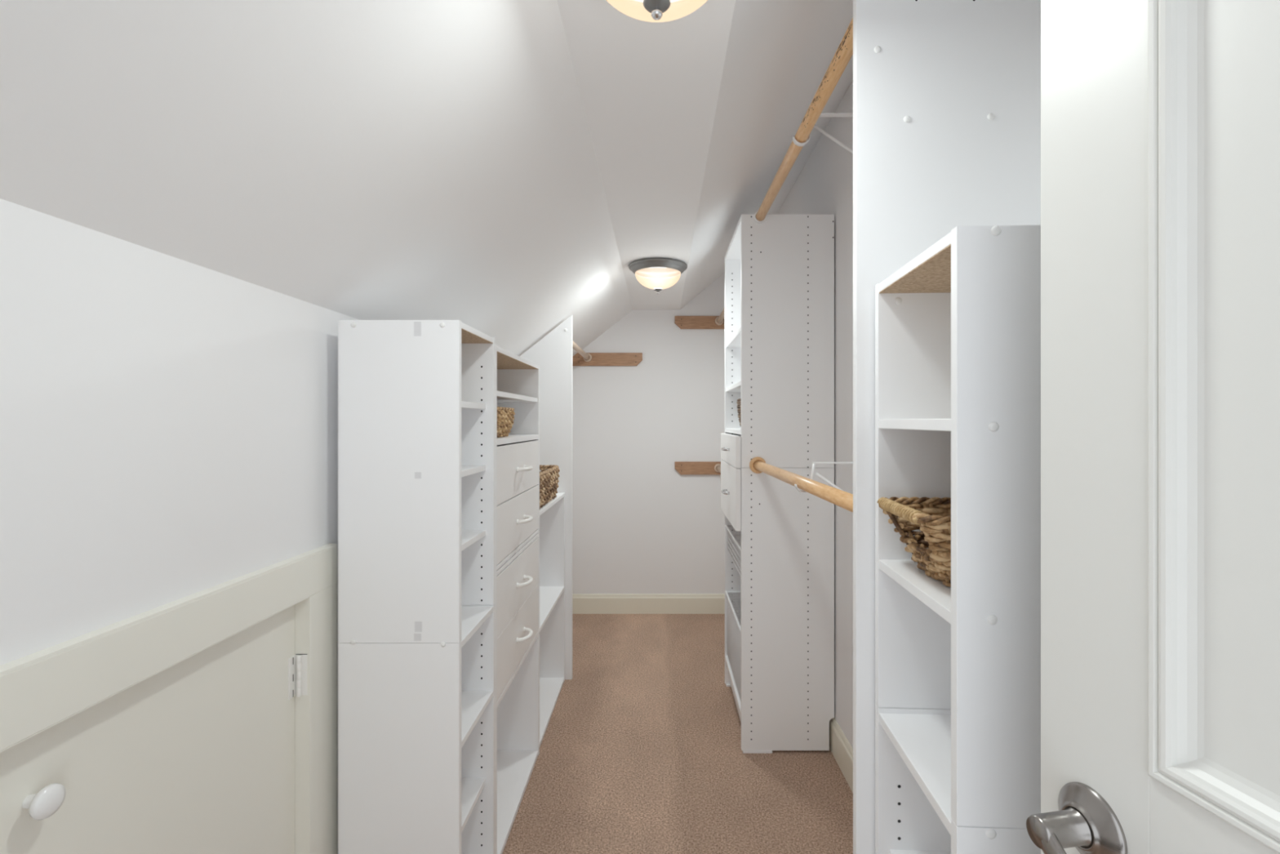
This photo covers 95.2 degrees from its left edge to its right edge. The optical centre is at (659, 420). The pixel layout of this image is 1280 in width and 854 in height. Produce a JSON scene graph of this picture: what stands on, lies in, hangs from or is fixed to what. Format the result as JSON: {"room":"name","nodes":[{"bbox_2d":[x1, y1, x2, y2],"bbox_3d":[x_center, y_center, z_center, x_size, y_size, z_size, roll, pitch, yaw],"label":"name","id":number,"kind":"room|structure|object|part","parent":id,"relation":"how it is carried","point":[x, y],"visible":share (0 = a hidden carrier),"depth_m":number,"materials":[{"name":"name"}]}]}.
{"room":"walk-in closet","nodes":[
{"label":"walk-in closet","id":0,"kind":"room"},
{"bbox_2d":[0,198,359,853],"bbox_3d":[-0.860,0.523,1.927,0.100,1.593,4.375,0,0,0],"label":"wall","id":1,"kind":"structure","parent":0,"point":[169,424],"depth_m":0.92,"materials":[{"name":"white paint"}]},
{"bbox_2d":[0,604,307,853],"bbox_3d":[-0.820,0.793,1.000,0.054,0.788,0.650,0,0,0],"label":"door","id":2,"kind":"structure","parent":1,"relation":"in","point":[196,756],"depth_m":1.01,"materials":[{"name":"white paint"}]},
{"bbox_3d":[-0.810,0.498,0.765,0.034,0.041,0.041,0,0,0],"label":"knob","id":3,"kind":"part","parent":2,"relation":"part of","materials":[{"name":"white ceramic"}]},
{"bbox_2d":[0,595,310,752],"bbox_3d":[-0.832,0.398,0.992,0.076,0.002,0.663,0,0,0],"label":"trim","id":4,"kind":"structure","parent":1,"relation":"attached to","point":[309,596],"depth_m":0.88,"materials":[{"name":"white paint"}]},
{"bbox_2d":[0,542,337,751],"bbox_3d":[-0.801,0.352,0.993,0.017,0.090,0.885,0,0,0],"label":"trim","id":5,"kind":"structure","parent":1,"relation":"attached to","point":[34,697],"depth_m":0.89,"materials":[{"name":"white paint"}]},
{"bbox_2d":[294,596,310,853],"bbox_3d":[-0.832,0.793,1.324,0.076,0.793,0.002,0,0,0],"label":"trim","id":6,"kind":"structure","parent":1,"relation":"attached to","point":[302,609],"depth_m":1.32,"materials":[{"name":"white paint"}]},
{"bbox_2d":[310,582,337,853],"bbox_3d":[-0.801,0.844,1.380,0.017,0.893,0.110,0,0,0],"label":"trim","id":7,"kind":"structure","parent":1,"relation":"attached to","point":[323,603],"depth_m":1.38,"materials":[{"name":"white paint"}]},
{"bbox_2d":[0,0,853,356],"bbox_3d":[-0.055,-0.798,1.927,1.710,1.207,4.375,0,0,0],"label":"ceiling","id":8,"kind":"structure","parent":0,"point":[500,169],"depth_m":1.14,"materials":[{"name":"white paint"}]},
{"bbox_2d":[606,0,707,22],"bbox_3d":[-0.005,-0.694,0.905,0.289,0.141,0.289,0,0,0],"label":"ceiling light","id":9,"kind":"object","parent":8,"relation":"attached to","point":[648,11],"visible":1,"depth_m":0.93,"materials":[{"name":"white glass"}]},
{"bbox_2d":[628,257,687,293],"bbox_3d":[-0.010,-0.694,2.870,0.289,0.141,0.289,0,0,0],"label":"ceiling light","id":10,"kind":"object","parent":8,"relation":"attached to","point":[657,274],"visible":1,"depth_m":2.79,"materials":[{"name":"white glass"}]},
{"bbox_3d":[-0.010,-0.688,2.870,0.225,0.079,0.225,0,0,0],"label":"lamp shade","id":11,"kind":"part","parent":10,"relation":"part of","materials":[{"name":"white glass"}]},
{"bbox_2d":[572,272,724,593],"bbox_3d":[-0.055,0.041,4.065,1.510,2.557,0.100,0,0,0],"label":"wall","id":12,"kind":"structure","parent":0,"point":[640,525],"depth_m":4.01,"materials":[{"name":"white paint"}]},
{"bbox_2d":[572,352,642,365],"bbox_3d":[-0.397,-0.422,4.005,0.552,0.088,0.019,0,0,0],"label":"cleat","id":13,"kind":"object","parent":12,"relation":"attached to","point":[597,358],"visible":0.94,"depth_m":4.00,"materials":[{"name":"brown wood"}]},
{"bbox_2d":[572,593,724,613],"bbox_3d":[-0.055,1.254,4.007,1.478,0.132,0.016,0,0,0],"label":"baseboard","id":14,"kind":"structure","parent":12,"relation":"attached to","point":[582,603],"depth_m":4.00,"materials":[{"name":"white paint"}]},
{"bbox_2d":[675,461,720,474],"bbox_3d":[0.400,0.323,4.005,0.598,0.088,0.019,0,0,0],"label":"cleat","id":15,"kind":"object","parent":12,"relation":"attached to","point":[682,467],"visible":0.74,"depth_m":4.00,"materials":[{"name":"brown wood"}]},
{"bbox_2d":[675,315,724,328],"bbox_3d":[0.400,-0.675,4.005,0.598,0.088,0.019,0,0,0],"label":"cleat","id":16,"kind":"object","parent":12,"relation":"attached to","point":[682,322],"visible":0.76,"depth_m":4.00,"materials":[{"name":"brown wood"}]},
{"bbox_2d":[502,613,853,853],"bbox_3d":[0.000,1.360,1.808,2.400,0.080,4.615,0,0,0],"label":"floor","id":17,"kind":"structure","parent":0,"point":[641,752],"depth_m":2.21,"materials":[{"name":"beige carpet"}]},
{"bbox_2d":[337,320,494,853],"bbox_3d":[-0.624,0.539,1.544,0.290,1.561,0.307,0,0,0],"label":"tower","id":18,"kind":"object","parent":17,"relation":"on","point":[416,397],"visible":1,"depth_m":1.39,"materials":[{"name":"white laminate"}]},
{"bbox_3d":[-0.767,0.535,1.545,0.004,1.546,0.300,0,0,0],"label":"panel","id":19,"kind":"part","parent":18,"relation":"part of","materials":[{"name":"white laminate"}]},
{"bbox_3d":[-0.622,0.144,1.401,0.286,0.771,0.017,0,0,0],"label":"panel","id":20,"kind":"part","parent":18,"relation":"part of","materials":[{"name":"white plastic"}]},
{"bbox_3d":[-0.622,0.925,1.401,0.286,0.790,0.017,0,0,0],"label":"panel","id":21,"kind":"part","parent":18,"relation":"part of","materials":[{"name":"white plastic"}]},
{"bbox_3d":[-0.633,1.033,1.545,0.264,0.016,0.270,0,0,0],"label":"shelf","id":22,"kind":"part","parent":18,"relation":"part of","materials":[{"name":"white plastic"}]},
{"bbox_3d":[-0.633,0.321,1.545,0.264,0.016,0.270,0,0,0],"label":"shelf","id":23,"kind":"part","parent":18,"relation":"part of","materials":[{"name":"white plastic"}]},
{"bbox_3d":[-0.633,0.135,1.545,0.264,0.016,0.270,0,0,0],"label":"shelf","id":24,"kind":"part","parent":18,"relation":"part of","materials":[{"name":"white plastic"}]},
{"bbox_3d":[-0.633,-0.042,1.545,0.264,0.016,0.270,0,0,0],"label":"shelf","id":25,"kind":"part","parent":18,"relation":"part of","materials":[{"name":"white plastic"}]},
{"bbox_3d":[-0.623,0.784,1.545,0.285,0.016,0.270,0,0,0],"label":"shelf","id":26,"kind":"part","parent":18,"relation":"part of","materials":[{"name":"white plastic"}]},
{"bbox_3d":[-0.623,0.541,1.545,0.285,0.016,0.270,0,0,0],"label":"shelf","id":27,"kind":"part","parent":18,"relation":"part of","materials":[{"name":"white plastic"}]},
{"bbox_3d":[-0.622,0.144,1.688,0.286,0.771,0.017,0,0,0],"label":"panel","id":28,"kind":"part","parent":18,"relation":"part of","materials":[{"name":"white plastic"}]},
{"bbox_3d":[-0.622,0.925,1.688,0.286,0.790,0.017,0,0,0],"label":"panel","id":29,"kind":"part","parent":18,"relation":"part of","materials":[{"name":"white plastic"}]},
{"bbox_2d":[494,344,539,853],"bbox_3d":[-0.604,0.549,2.010,0.330,1.542,0.623,0,0,0],"label":"shelving unit","id":30,"kind":"object","parent":17,"relation":"on","point":[517,379],"visible":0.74,"depth_m":2.08,"materials":[{"name":"white laminate"}]},
{"bbox_3d":[-0.622,0.549,1.708,0.286,1.542,0.017,0,0,0],"label":"panel","id":31,"kind":"part","parent":30,"relation":"part of","materials":[{"name":"white plastic"}]},
{"bbox_2d":[497,406,515,437],"bbox_3d":[-0.620,0.004,1.893,0.255,0.098,0.318,0,0,0],"label":"wicker basket","id":32,"kind":"object","parent":30,"relation":"on","point":[505,415],"visible":0.3,"depth_m":1.89,"materials":[{"name":"brown wicker"}]},
{"bbox_2d":[497,750,537,853],"bbox_3d":[-0.623,1.308,2.010,0.285,0.018,0.589,0,0,0],"label":"shelf","id":33,"kind":"object","parent":30,"relation":"attached to","point":[514,767],"depth_m":2.09,"materials":[{"name":"white laminate"}]},
{"bbox_2d":[497,631,537,706],"bbox_3d":[-0.623,0.838,2.010,0.285,0.016,0.589,0,0,0],"label":"shelf","id":34,"kind":"object","parent":30,"relation":"attached to","point":[503,691],"depth_m":1.95,"materials":[{"name":"white laminate"}]},
{"bbox_2d":[497,434,537,444],"bbox_3d":[-0.623,0.062,2.010,0.285,0.018,0.589,0,0,0],"label":"shelf","id":35,"kind":"object","parent":30,"relation":"attached to","point":[515,439],"depth_m":2.03,"materials":[{"name":"white laminate"}]},
{"bbox_2d":[497,391,537,402],"bbox_3d":[-0.624,-0.082,2.010,0.282,0.016,0.589,0,0,0],"label":"shelf","id":36,"kind":"object","parent":30,"relation":"attached to","point":[502,397],"depth_m":2.11,"materials":[{"name":"white laminate"}]},
{"bbox_3d":[-0.623,0.450,2.010,0.285,0.012,0.589,0,0,0],"label":"rail","id":37,"kind":"part","parent":30,"relation":"part of","materials":[{"name":"white plastic"}]},
{"bbox_3d":[-0.623,0.434,2.010,0.285,0.012,0.589,0,0,0],"label":"rail","id":38,"kind":"part","parent":30,"relation":"part of","materials":[{"name":"white plastic"}]},
{"bbox_3d":[-0.489,0.735,2.010,0.018,0.184,0.586,0,0,0],"label":"drawer","id":39,"kind":"part","parent":30,"relation":"part of","materials":[{"name":"white plastic"}]},
{"bbox_3d":[-0.489,0.551,2.010,0.018,0.182,0.586,0,0,0],"label":"drawer","id":40,"kind":"part","parent":30,"relation":"part of","materials":[{"name":"white plastic"}]},
{"bbox_3d":[-0.489,0.339,2.010,0.018,0.172,0.586,0,0,0],"label":"drawer","id":41,"kind":"part","parent":30,"relation":"part of","materials":[{"name":"white plastic"}]},
{"bbox_3d":[-0.489,0.163,2.010,0.018,0.172,0.586,0,0,0],"label":"drawer","id":42,"kind":"part","parent":30,"relation":"part of","materials":[{"name":"white plastic"}]},
{"bbox_3d":[-0.460,0.735,2.010,0.042,0.017,0.117,0,0,0],"label":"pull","id":43,"kind":"part","parent":30,"relation":"part of","materials":[{"name":"white plastic"}]},
{"bbox_3d":[-0.460,0.551,2.010,0.042,0.017,0.117,0,0,0],"label":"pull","id":44,"kind":"part","parent":30,"relation":"part of","materials":[{"name":"white plastic"}]},
{"bbox_3d":[-0.460,0.339,2.010,0.042,0.017,0.117,0,0,0],"label":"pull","id":45,"kind":"part","parent":30,"relation":"part of","materials":[{"name":"white plastic"}]},
{"bbox_3d":[-0.460,0.163,2.010,0.042,0.017,0.117,0,0,0],"label":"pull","id":46,"kind":"part","parent":30,"relation":"part of","materials":[{"name":"white plastic"}]},
{"bbox_2d":[520,315,572,679],"bbox_3d":[-0.607,0.390,2.989,0.316,1.861,0.021,0,0,0],"label":"end panel","id":47,"kind":"object","parent":17,"relation":"on","point":[553,353],"visible":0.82,"depth_m":2.98,"materials":[{"name":"white laminate"}]},
{"bbox_2d":[572,340,591,361],"bbox_3d":[-0.495,-0.433,3.498,0.058,0.058,0.996,0,0,0],"label":"closet rod","id":48,"kind":"object","parent":47,"relation":"attached to","point":[587,357],"visible":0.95,"depth_m":3.64,"materials":[{"name":"brown wood"}]},
{"bbox_2d":[583,353,591,361],"bbox_3d":[-0.495,-0.433,3.989,0.058,0.058,0.014,0,0,0],"label":"socket","id":49,"kind":"object","parent":48,"relation":"attached to","point":[590,357],"depth_m":3.98,"materials":[{"name":"brown wood"}]},
{"bbox_2d":[539,492,564,746],"bbox_3d":[-0.626,0.843,2.651,0.285,0.955,0.653,0,0,0],"label":"shelf unit","id":50,"kind":"object","parent":17,"relation":"on","point":[552,515],"visible":0.25,"depth_m":2.96,"materials":[{"name":"white laminate"}]},
{"bbox_2d":[539,464,559,509],"bbox_3d":[-0.614,0.289,2.591,0.275,0.152,0.503,0,0,0],"label":"wicker basket","id":51,"kind":"object","parent":50,"relation":"on","point":[548,478],"visible":0.34,"depth_m":2.58,"materials":[{"name":"brown wicker"}]},
{"bbox_3d":[-0.625,1.308,2.651,0.280,0.017,0.617,0,0,0],"label":"shelf","id":52,"kind":"part","parent":50,"relation":"part of","materials":[{"name":"white plastic"}]},
{"bbox_3d":[-0.625,0.845,2.651,0.280,0.016,0.617,0,0,0],"label":"shelf","id":53,"kind":"part","parent":50,"relation":"part of","materials":[{"name":"white plastic"}]},
{"bbox_2d":[720,213,834,753],"bbox_3d":[0.483,0.249,2.625,0.420,2.142,0.610,0,0,0],"label":"tower","id":54,"kind":"object","parent":17,"relation":"on","point":[780,269],"visible":0.99,"depth_m":2.32,"materials":[{"name":"white laminate"}]},
{"bbox_2d":[714,463,720,472],"bbox_3d":[0.400,0.322,3.463,0.058,0.058,1.065,0,0,0],"label":"closet rod","id":55,"kind":"object","parent":54,"relation":"attached to","point":[717,467],"visible":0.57,"depth_m":3.98,"materials":[{"name":"brown wood"}]},
{"bbox_2d":[715,306,724,324],"bbox_3d":[0.405,-0.683,3.463,0.058,0.058,1.065,0,0,0],"label":"closet rod","id":56,"kind":"object","parent":54,"relation":"attached to","point":[719,320],"visible":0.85,"depth_m":3.86,"materials":[{"name":"brown wood"}]},
{"bbox_2d":[715,316,723,324],"bbox_3d":[0.405,-0.683,3.989,0.058,0.058,0.014,0,0,0],"label":"socket","id":57,"kind":"object","parent":56,"relation":"attached to","point":[717,322],"depth_m":3.98,"materials":[{"name":"brown wood"}]},
{"bbox_3d":[0.289,0.316,2.600,0.031,0.012,0.104,0,0,0],"label":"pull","id":58,"kind":"part","parent":54,"relation":"part of","materials":[{"name":"silver metal"}]},
{"bbox_3d":[0.289,0.125,2.600,0.031,0.012,0.104,0,0,0],"label":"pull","id":59,"kind":"part","parent":54,"relation":"part of","materials":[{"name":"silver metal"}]},
{"bbox_3d":[0.313,0.316,2.626,0.019,0.249,0.588,0,0,0],"label":"drawer","id":60,"kind":"part","parent":54,"relation":"part of","materials":[{"name":"white plastic"}]},
{"bbox_3d":[0.313,0.125,2.626,0.019,0.128,0.588,0,0,0],"label":"drawer","id":61,"kind":"part","parent":54,"relation":"part of","materials":[{"name":"white plastic"}]},
{"bbox_2d":[724,591,741,701],"bbox_3d":[0.485,1.001,2.626,0.322,0.310,0.570,0,0,0],"label":"wire basket","id":62,"kind":"object","parent":54,"relation":"on","point":[732,598],"depth_m":2.71,"materials":[{"name":"white metal"}]},
{"bbox_2d":[724,524,741,576],"bbox_3d":[0.485,0.578,2.626,0.322,0.126,0.570,0,0,0],"label":"wire basket","id":63,"kind":"object","parent":54,"relation":"on","point":[732,537],"depth_m":2.81,"materials":[{"name":"white metal"}]},
{"bbox_3d":[0.508,-0.318,2.921,0.369,1.008,0.018,0,0,0],"label":"panel","id":64,"kind":"part","parent":54,"relation":"part of","materials":[{"name":"white plastic"}]},
{"bbox_3d":[0.508,0.749,2.921,0.369,1.123,0.018,0,0,0],"label":"panel","id":65,"kind":"part","parent":54,"relation":"part of","materials":[{"name":"white plastic"}]},
{"bbox_2d":[724,428,741,434],"bbox_3d":[0.503,0.046,2.626,0.359,0.018,0.572,0,0,0],"label":"shelf","id":66,"kind":"object","parent":54,"relation":"attached to","point":[727,431],"depth_m":2.68,"materials":[{"name":"white laminate"}]},
{"bbox_2d":[724,655,741,716],"bbox_3d":[0.497,1.177,2.626,0.347,0.018,0.572,0,0,0],"label":"shelf","id":67,"kind":"object","parent":54,"relation":"attached to","point":[726,658],"depth_m":2.60,"materials":[{"name":"white laminate"}]},
{"bbox_2d":[725,381,741,391],"bbox_3d":[0.505,-0.154,2.626,0.355,0.018,0.572,0,0,0],"label":"shelf","id":68,"kind":"object","parent":54,"relation":"attached to","point":[736,387],"depth_m":2.72,"materials":[{"name":"white laminate"}]},
{"bbox_2d":[725,326,741,347],"bbox_3d":[0.505,-0.374,2.626,0.355,0.018,0.572,0,0,0],"label":"shelf","id":69,"kind":"object","parent":54,"relation":"attached to","point":[735,341],"depth_m":2.70,"materials":[{"name":"white laminate"}]},
{"bbox_2d":[736,398,741,426],"bbox_3d":[0.470,-0.029,2.455,0.281,0.132,0.205,0,0,0],"label":"wicker basket","id":70,"kind":"object","parent":54,"relation":"on","point":[739,401],"visible":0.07,"depth_m":2.48,"materials":[{"name":"brown wicker"}]},
{"bbox_3d":[0.508,-0.318,2.331,0.369,1.008,0.018,0,0,0],"label":"panel","id":71,"kind":"part","parent":54,"relation":"part of","materials":[{"name":"white plastic"}]},
{"bbox_3d":[0.508,0.749,2.331,0.369,1.123,0.018,0,0,0],"label":"panel","id":72,"kind":"part","parent":54,"relation":"part of","materials":[{"name":"white plastic"}]},
{"bbox_2d":[853,0,1040,853],"bbox_3d":[0.524,0.254,1.050,0.349,2.132,0.021,0,0,0],"label":"panel","id":73,"kind":"object","parent":17,"relation":"on","point":[947,93],"visible":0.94,"depth_m":1.04,"materials":[{"name":"white laminate"}]},
{"bbox_2d":[875,224,1040,853],"bbox_3d":[0.521,0.539,0.869,0.296,1.563,0.319,0,0,3],"label":"bookcase","id":74,"kind":"object","parent":17,"relation":"on","point":[957,326],"visible":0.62,"depth_m":0.72,"materials":[{"name":"white laminate"}]},
{"bbox_3d":[0.527,0.130,1.020,0.292,0.740,0.017,0,0,3],"label":"panel","id":75,"kind":"part","parent":74,"relation":"part of","materials":[{"name":"white plastic"}]},
{"bbox_3d":[0.527,0.910,1.020,0.292,0.820,0.017,0,0,3],"label":"panel","id":76,"kind":"part","parent":74,"relation":"part of","materials":[{"name":"white plastic"}]},
{"bbox_2d":[876,496,951,586],"bbox_3d":[0.508,0.184,0.892,0.301,0.114,0.214,0,0,3],"label":"wicker basket","id":77,"kind":"object","parent":74,"relation":"on","point":[908,514],"visible":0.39,"depth_m":0.88,"materials":[{"name":"wicker"}]},
{"bbox_3d":[0.520,0.249,0.871,0.291,0.016,0.282,0,0,3],"label":"shelf","id":78,"kind":"part","parent":74,"relation":"part of","materials":[{"name":"white plastic"}]},
{"bbox_3d":[0.520,0.005,0.871,0.291,0.016,0.282,0,0,3],"label":"shelf","id":79,"kind":"part","parent":74,"relation":"part of","materials":[{"name":"white plastic"}]},
{"bbox_3d":[0.520,0.517,0.871,0.291,0.016,0.282,0,0,3],"label":"shelf","id":80,"kind":"part","parent":74,"relation":"part of","materials":[{"name":"white plastic"}]},
{"bbox_3d":[0.529,0.754,0.870,0.272,0.016,0.282,0,0,3],"label":"shelf","id":81,"kind":"part","parent":74,"relation":"part of","materials":[{"name":"white laminate"}]},
{"bbox_3d":[0.512,0.130,0.721,0.292,0.740,0.017,0,0,3],"label":"panel","id":82,"kind":"part","parent":74,"relation":"part of","materials":[{"name":"white plastic"}]},
{"bbox_3d":[0.512,0.910,0.721,0.292,0.820,0.017,0,0,3],"label":"panel","id":83,"kind":"part","parent":74,"relation":"part of","materials":[{"name":"white plastic"}]},
{"bbox_2d":[777,80,853,747],"bbox_3d":[0.750,0.041,1.927,0.100,2.557,4.375,0,0,0],"label":"wall","id":84,"kind":"structure","parent":0,"point":[824,184],"depth_m":2.26,"materials":[{"name":"white paint"}]},
{"bbox_2d":[792,112,853,153],"bbox_3d":[0.539,-0.766,1.665,0.322,0.236,0.019,0,0,0],"label":"rod bracket","id":85,"kind":"object","parent":84,"relation":"attached to","point":[823,114],"visible":0.42,"depth_m":1.66,"materials":[{"name":"white metal"}]},
{"bbox_2d":[753,17,853,223],"bbox_3d":[0.403,-0.810,1.691,0.049,0.049,1.261,0,0,0],"label":"closet rod","id":86,"kind":"object","parent":85,"relation":"attached to","point":[844,52],"visible":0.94,"depth_m":1.52,"materials":[{"name":"brown wood"}]},
{"bbox_2d":[753,210,766,223],"bbox_3d":[0.398,-0.810,2.317,0.049,0.049,0.010,0,0,0],"label":"socket","id":87,"kind":"object","parent":86,"relation":"attached to","point":[758,220],"depth_m":2.31,"materials":[{"name":"white plastic"}]},
{"bbox_3d":[0.563,-0.872,1.665,0.268,0.004,0.016,0,0,0],"label":"arm","id":88,"kind":"part","parent":85,"relation":"part of","materials":[{"name":"white metal"}]},
{"bbox_2d":[794,462,853,493],"bbox_3d":[0.537,0.227,1.620,0.327,0.246,0.019,0,0,0],"label":"rod bracket","id":89,"kind":"object","parent":84,"relation":"attached to","point":[817,474],"visible":0.38,"depth_m":1.61,"materials":[{"name":"white metal"}]},
{"bbox_2d":[749,456,853,512],"bbox_3d":[0.398,0.173,1.691,0.066,0.069,1.262,0,0,-1],"label":"closet rod","id":90,"kind":"object","parent":89,"relation":"attached to","point":[842,499],"visible":0.62,"depth_m":1.53,"materials":[{"name":"brown wood"}]},
{"bbox_2d":[749,456,765,473],"bbox_3d":[0.388,0.175,2.313,0.066,0.066,0.016,0,0,0],"label":"socket","id":91,"kind":"object","parent":90,"relation":"attached to","point":[753,460],"depth_m":2.31,"materials":[{"name":"brown wood"}]},
{"bbox_3d":[0.560,0.116,1.620,0.273,0.004,0.016,0,0,0],"label":"arm","id":92,"kind":"part","parent":89,"relation":"part of","materials":[{"name":"white metal"}]},
{"bbox_2d":[829,717,853,792],"bbox_3d":[0.692,1.254,2.538,0.016,0.132,2.953,0,0,0],"label":"baseboard","id":93,"kind":"structure","parent":84,"relation":"attached to","point":[840,747],"depth_m":2.20,"materials":[{"name":"white paint"}]},
{"bbox_3d":[-0.055,0.041,-0.210,1.510,2.557,0.100,0,0,0],"label":"wall","id":94,"kind":"structure","parent":0,"visible":0},
{"bbox_2d":[1026,0,1279,853],"bbox_3d":[0.450,0.299,0.236,0.096,2.018,0.755,0,0,-10],"label":"door","id":95,"kind":"structure","parent":94,"relation":"in","point":[1160,119],"depth_m":0.49,"materials":[{"name":"white paint"}]},
{"bbox_3d":[0.379,0.391,0.494,0.046,0.052,0.132,0,0,-10],"label":"lever","id":96,"kind":"part","parent":95,"relation":"part of","materials":[{"name":"silver metal"}]},
{"bbox_3d":[0.466,-0.140,0.244,0.018,0.881,0.515,0,0,-10],"label":"moulding","id":97,"kind":"part","parent":95,"relation":"part of","materials":[{"name":"white paint"}]},
{"bbox_3d":[0.479,-0.140,0.246,0.010,0.831,0.465,0,0,-10],"label":"panel","id":98,"kind":"part","parent":95,"relation":"part of","materials":[{"name":"white paint"}]}
]}

